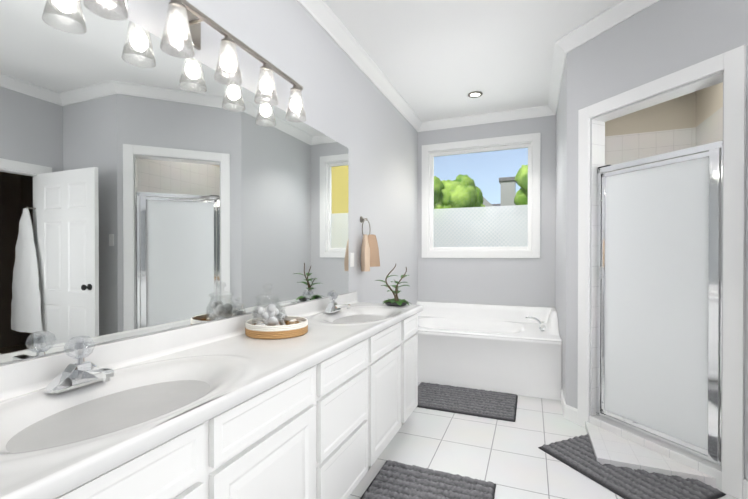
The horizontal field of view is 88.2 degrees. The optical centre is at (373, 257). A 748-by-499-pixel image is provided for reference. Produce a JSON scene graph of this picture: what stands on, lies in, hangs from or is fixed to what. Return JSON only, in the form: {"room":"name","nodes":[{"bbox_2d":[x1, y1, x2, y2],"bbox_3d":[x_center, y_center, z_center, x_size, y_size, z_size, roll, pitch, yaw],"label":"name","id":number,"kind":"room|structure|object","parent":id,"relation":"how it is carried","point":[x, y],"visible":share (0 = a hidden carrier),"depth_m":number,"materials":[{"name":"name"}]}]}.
{"room":"bathroom","nodes":[
{"label":"bathroom","id":0,"kind":"room"},
{"bbox_2d":[0,0,417,364],"bbox_3d":[-0.694,-0.210,2.084,0.120,3.000,6.670,0,0,22],"label":"wall","id":1,"kind":"structure","parent":0,"point":[348,104],"depth_m":3.12,"materials":[{"name":"grey paint"}]},
{"bbox_2d":[0,0,348,363],"bbox_3d":[-0.811,-0.287,1.629,0.005,1.160,3.200,0,0,22],"label":"mirror glass","id":2,"kind":"object","parent":1,"relation":"attached to","point":[148,185],"visible":0.89,"depth_m":1.44,"materials":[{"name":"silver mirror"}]},
{"bbox_2d":[83,0,305,122],"bbox_3d":[-0.726,-0.930,1.613,0.171,0.274,1.460,0,0,22],"label":"sconce","id":3,"kind":"object","parent":1,"relation":"attached to","point":[182,25],"visible":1,"depth_m":1.68,"materials":[{"name":"white glass"}]},
{"bbox_2d":[350,253,353,266],"bbox_3d":[-0.180,0.021,3.177,0.008,0.115,0.070,0,0,22],"label":"electrical outlet plate","id":4,"kind":"object","parent":1,"relation":"attached to","point":[351,259],"visible":1,"depth_m":3.17,"materials":[{"name":"white plastic"}]},
{"bbox_2d":[360,216,379,270],"bbox_3d":[-0.051,-0.118,3.329,0.132,0.473,0.288,0,0,22],"label":"towel ring","id":5,"kind":"object","parent":1,"relation":"attached to","point":[369,253],"visible":1,"depth_m":3.33,"materials":[{"name":"beige fabric"}]},
{"bbox_2d":[297,0,659,131],"bbox_3d":[0.899,-1.659,1.428,3.320,0.095,6.430,0,0,22],"label":"crown molding","id":6,"kind":"structure","parent":1,"relation":"attached to","point":[325,17],"depth_m":3.20,"materials":[{"name":"white wood"}]},
{"bbox_2d":[324,0,620,121],"bbox_3d":[1.899,-1.754,1.021,5.720,0.100,6.670,0,0,22],"label":"ceiling","id":7,"kind":"structure","parent":0,"point":[436,59],"depth_m":3.13,"materials":[{"name":"white paint"}]},
{"bbox_2d":[468,91,482,97],"bbox_3d":[1.068,-1.725,4.074,0.156,0.032,0.156,0,0,22],"label":"recessed light","id":8,"kind":"object","parent":7,"relation":"in","point":[475,94],"visible":0.98,"depth_m":4.08,"materials":[{"name":"silver metal"}]},
{"bbox_2d":[418,115,555,306],"bbox_3d":[2.188,-0.223,4.447,3.440,3.000,0.120,0,0,22],"label":"wall","id":9,"kind":"structure","parent":0,"point":[516,281],"depth_m":4.65,"materials":[{"name":"grey paint"}]},
{"bbox_2d":[422,133,540,257],"bbox_3d":[1.298,-0.718,4.797,1.415,1.455,0.138,0,0,22],"label":"window","id":10,"kind":"structure","parent":9,"relation":"in","point":[533,146],"depth_m":4.73,"materials":[{"name":"white wood"}]},
{"bbox_2d":[433,205,527,246],"bbox_3d":[1.303,-0.375,4.813,1.145,0.500,0.001,0,0,22],"label":"film","id":11,"kind":"object","parent":10,"relation":"attached to","point":[498,226],"visible":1,"depth_m":4.80,"materials":[{"name":"white plastic"}]},
{"bbox_2d":[347,382,737,498],"bbox_3d":[0.899,1.344,1.445,3.560,0.100,6.670,0,0,22],"label":"floor","id":12,"kind":"structure","parent":0,"point":[510,460],"depth_m":2.56,"materials":[{"name":"white tile"}]},
{"bbox_2d":[55,415,218,498],"bbox_3d":[-0.811,0.865,0.900,0.554,0.864,0.557,0,0,22],"label":"base cabinet","id":13,"kind":"object","parent":12,"relation":"on","point":[186,466],"depth_m":0.94,"materials":[{"name":"white wood"}]},
{"bbox_2d":[0,290,422,498],"bbox_3d":[-0.527,0.381,1.556,0.584,0.291,3.394,0,0,22],"label":"countertop","id":14,"kind":"structure","parent":13,"relation":"on","point":[80,414],"depth_m":1.16,"materials":[{"name":"stone"}]},
{"bbox_2d":[45,336,113,392],"bbox_3d":[-0.844,0.311,1.149,0.173,0.146,0.170,0,0,22],"label":"faucet","id":15,"kind":"object","parent":14,"relation":"on","point":[81,374],"depth_m":1.14,"materials":[{"name":"silver metal"}]},
{"bbox_2d":[245,316,307,338],"bbox_3d":[-0.488,0.351,1.944,0.306,0.064,0.306,0,0,22],"label":"woven tray","id":16,"kind":"object","parent":14,"relation":"on","point":[287,330],"visible":0.75,"depth_m":1.82,"materials":[{"name":"brown wicker"}]},
{"bbox_2d":[252,283,283,325],"bbox_3d":[-0.529,0.252,1.923,0.156,0.247,0.156,0,0,22],"label":"glass jar","id":17,"kind":"object","parent":16,"relation":"on","point":[269,312],"visible":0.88,"depth_m":1.89,"materials":[{"name":"clear glass"}]},
{"bbox_2d":[274,302,286,324],"bbox_3d":[-0.503,0.299,2.027,0.096,0.152,0.096,0,0,22],"label":"glass jar","id":18,"kind":"object","parent":16,"relation":"on","point":[283,322],"depth_m":2.01,"materials":[{"name":"clear glass"}]},
{"bbox_2d":[289,319,303,324],"bbox_3d":[-0.408,0.347,1.955,0.081,0.055,0.122,0,0,22],"label":"toiletries","id":19,"kind":"object","parent":16,"relation":"on","point":[293,321],"visible":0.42,"depth_m":1.95,"materials":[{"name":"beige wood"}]},
{"bbox_2d":[325,290,350,312],"bbox_3d":[-0.237,0.303,2.641,0.173,0.146,0.170,0,0,22],"label":"faucet","id":20,"kind":"object","parent":14,"relation":"on","point":[332,307],"depth_m":2.63,"materials":[{"name":"silver metal"}]},
{"bbox_2d":[375,264,410,305],"bbox_3d":[0.158,0.213,3.001,0.264,0.328,0.301,0,0,22],"label":"potted plant","id":21,"kind":"object","parent":14,"relation":"on","point":[395,301],"visible":1,"depth_m":2.98,"materials":[{"name":"green plant"}]},
{"bbox_2d":[219,362,322,498],"bbox_3d":[-0.597,0.862,1.428,0.554,0.864,0.583,0,0,22],"label":"base cabinet","id":22,"kind":"object","parent":12,"relation":"on","point":[271,442],"depth_m":1.34,"materials":[{"name":"white wood"}]},
{"bbox_2d":[323,335,374,498],"bbox_3d":[-0.383,0.859,1.953,0.554,0.864,0.550,0,0,22],"label":"base cabinet","id":23,"kind":"object","parent":12,"relation":"on","point":[329,428],"depth_m":1.87,"materials":[{"name":"white wood"}]},
{"bbox_2d":[375,319,406,460],"bbox_3d":[-0.170,0.856,2.476,0.554,0.864,0.580,0,0,22],"label":"base cabinet","id":24,"kind":"object","parent":12,"relation":"on","point":[390,343],"depth_m":2.41,"materials":[{"name":"white wood"}]},
{"bbox_2d":[407,313,417,418],"bbox_3d":[0.016,0.853,2.935,0.554,0.864,0.410,0,0,22],"label":"base cabinet","id":25,"kind":"object","parent":12,"relation":"on","point":[412,322],"depth_m":2.87,"materials":[{"name":"white wood"}]},
{"bbox_2d":[360,460,495,498],"bbox_3d":[0.220,1.274,1.899,0.664,0.035,0.886,0,0,22],"label":"area rug","id":26,"kind":"object","parent":12,"relation":"on","point":[394,480],"visible":0.98,"depth_m":2.14,"materials":[{"name":"grey fabric"}]},
{"bbox_2d":[417,382,517,421],"bbox_3d":[0.786,1.265,3.450,0.925,0.034,0.604,0,0,22],"label":"area rug","id":27,"kind":"object","parent":12,"relation":"on","point":[478,403],"visible":0.98,"depth_m":3.37,"materials":[{"name":"grey fabric"}]},
{"bbox_2d":[416,301,561,399],"bbox_3d":[1.123,0.928,4.237,1.622,0.700,1.076,0,0,22],"label":"bathtub","id":28,"kind":"object","parent":12,"relation":"on","point":[511,349],"visible":0.92,"depth_m":3.79,"materials":[{"name":"white ceramic"}]},
{"bbox_2d":[525,316,544,331],"bbox_3d":[1.673,0.683,4.004,0.189,0.131,0.269,0,0,22],"label":"tub faucet","id":29,"kind":"object","parent":28,"relation":"attached to","point":[542,325],"visible":1,"depth_m":3.98,"materials":[{"name":"silver metal"}]},
{"bbox_2d":[538,434,725,498],"bbox_3d":[1.507,1.272,2.344,0.543,0.033,0.784,0,0,-23],"label":"area rug","id":30,"kind":"object","parent":12,"relation":"on","point":[576,453],"visible":0.67,"depth_m":2.21,"materials":[{"name":"grey fabric"}]},
{"bbox_2d":[585,421,715,486],"bbox_3d":[2.327,1.259,3.165,1.170,0.050,2.167,0,0,22],"label":"step","id":31,"kind":"structure","parent":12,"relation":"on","point":[611,448],"depth_m":2.38,"materials":[{"name":"tile"}]},
{"bbox_2d":[555,55,566,402],"bbox_3d":[1.863,-0.219,3.727,0.120,3.000,1.460,0,0,22],"label":"wall","id":32,"kind":"structure","parent":0,"point":[560,220],"depth_m":3.53,"materials":[{"name":"grey paint"}]},
{"bbox_2d":[560,388,570,420],"bbox_3d":[1.590,1.229,3.217,0.034,0.110,0.483,0,0,22],"label":"baseboard","id":33,"kind":"structure","parent":32,"relation":"attached to","point":[570,413],"depth_m":3.08,"materials":[{"name":"white wood"}]},
{"bbox_2d":[605,82,722,165],"bbox_3d":[2.333,-0.216,3.154,1.182,3.000,2.167,0,0,22],"label":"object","id":34,"kind":"structure","parent":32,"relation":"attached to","point":[693,119],"depth_m":4.01,"materials":[{"name":"tile"}]},
{"bbox_2d":[566,0,747,480],"bbox_3d":[1.815,-0.212,2.558,0.120,3.000,1.170,0,0,-23],"label":"wall","id":35,"kind":"structure","parent":0,"point":[658,39],"depth_m":2.56,"materials":[{"name":"grey paint"}]},
{"bbox_2d":[589,415,721,489],"bbox_3d":[1.841,1.238,2.539,0.154,0.100,0.820,0,0,-23],"label":"sill","id":36,"kind":"structure","parent":35,"relation":"attached to","point":[690,460],"depth_m":2.42,"materials":[{"name":"tile"}]},
{"bbox_2d":[577,45,745,498],"bbox_3d":[1.838,0.078,2.531,0.140,2.220,0.820,0,0,-23],"label":"door frame","id":37,"kind":"structure","parent":35,"relation":"attached to","point":[597,141],"depth_m":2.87,"materials":[{"name":"white wood"}]},
{"bbox_2d":[596,140,722,465],"bbox_3d":[1.826,0.259,2.527,0.067,1.854,0.792,0,0,-23],"label":"shower door","id":38,"kind":"structure","parent":37,"relation":"attached to","point":[659,286],"depth_m":2.48,"materials":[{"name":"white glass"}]},
{"bbox_2d":[743,479,747,498],"bbox_3d":[2.368,1.237,1.856,0.908,0.110,0.041,0,0,22],"label":"baseboard","id":39,"kind":"structure","parent":35,"relation":"attached to","point":[745,483],"depth_m":2.03,"materials":[{"name":"white wood"}]},
{"label":"outside","id":40,"kind":"structure","parent":0,"visible":0},
{"bbox_3d":[11.038,1.326,30.788,60.000,0.200,54.570,0,0,22],"label":"ground","id":41,"kind":"structure","parent":40,"visible":0},
{"bbox_2d":[434,174,485,208],"bbox_3d":[5.037,-2.046,24.769,4.153,6.614,3.120,0,0,22],"label":"tree","id":42,"kind":"object","parent":41,"relation":"on","point":[452,194],"depth_m":24.14,"materials":[{"name":"green plant"}]},
{"bbox_2d":[483,177,516,206],"bbox_3d":[11.309,-2.305,31.963,12.600,7.050,8.750,0,0,22],"label":"house","id":43,"kind":"structure","parent":41,"relation":"on","point":[508,191],"depth_m":28.14,"materials":[{"name":"grey"}]},
{"bbox_2d":[514,165,527,204],"bbox_3d":[10.501,-2.175,23.786,3.559,6.883,3.290,0,0,22],"label":"tree","id":44,"kind":"object","parent":41,"relation":"on","point":[521,178],"depth_m":23.55,"materials":[{"name":"green plant"}]}
]}

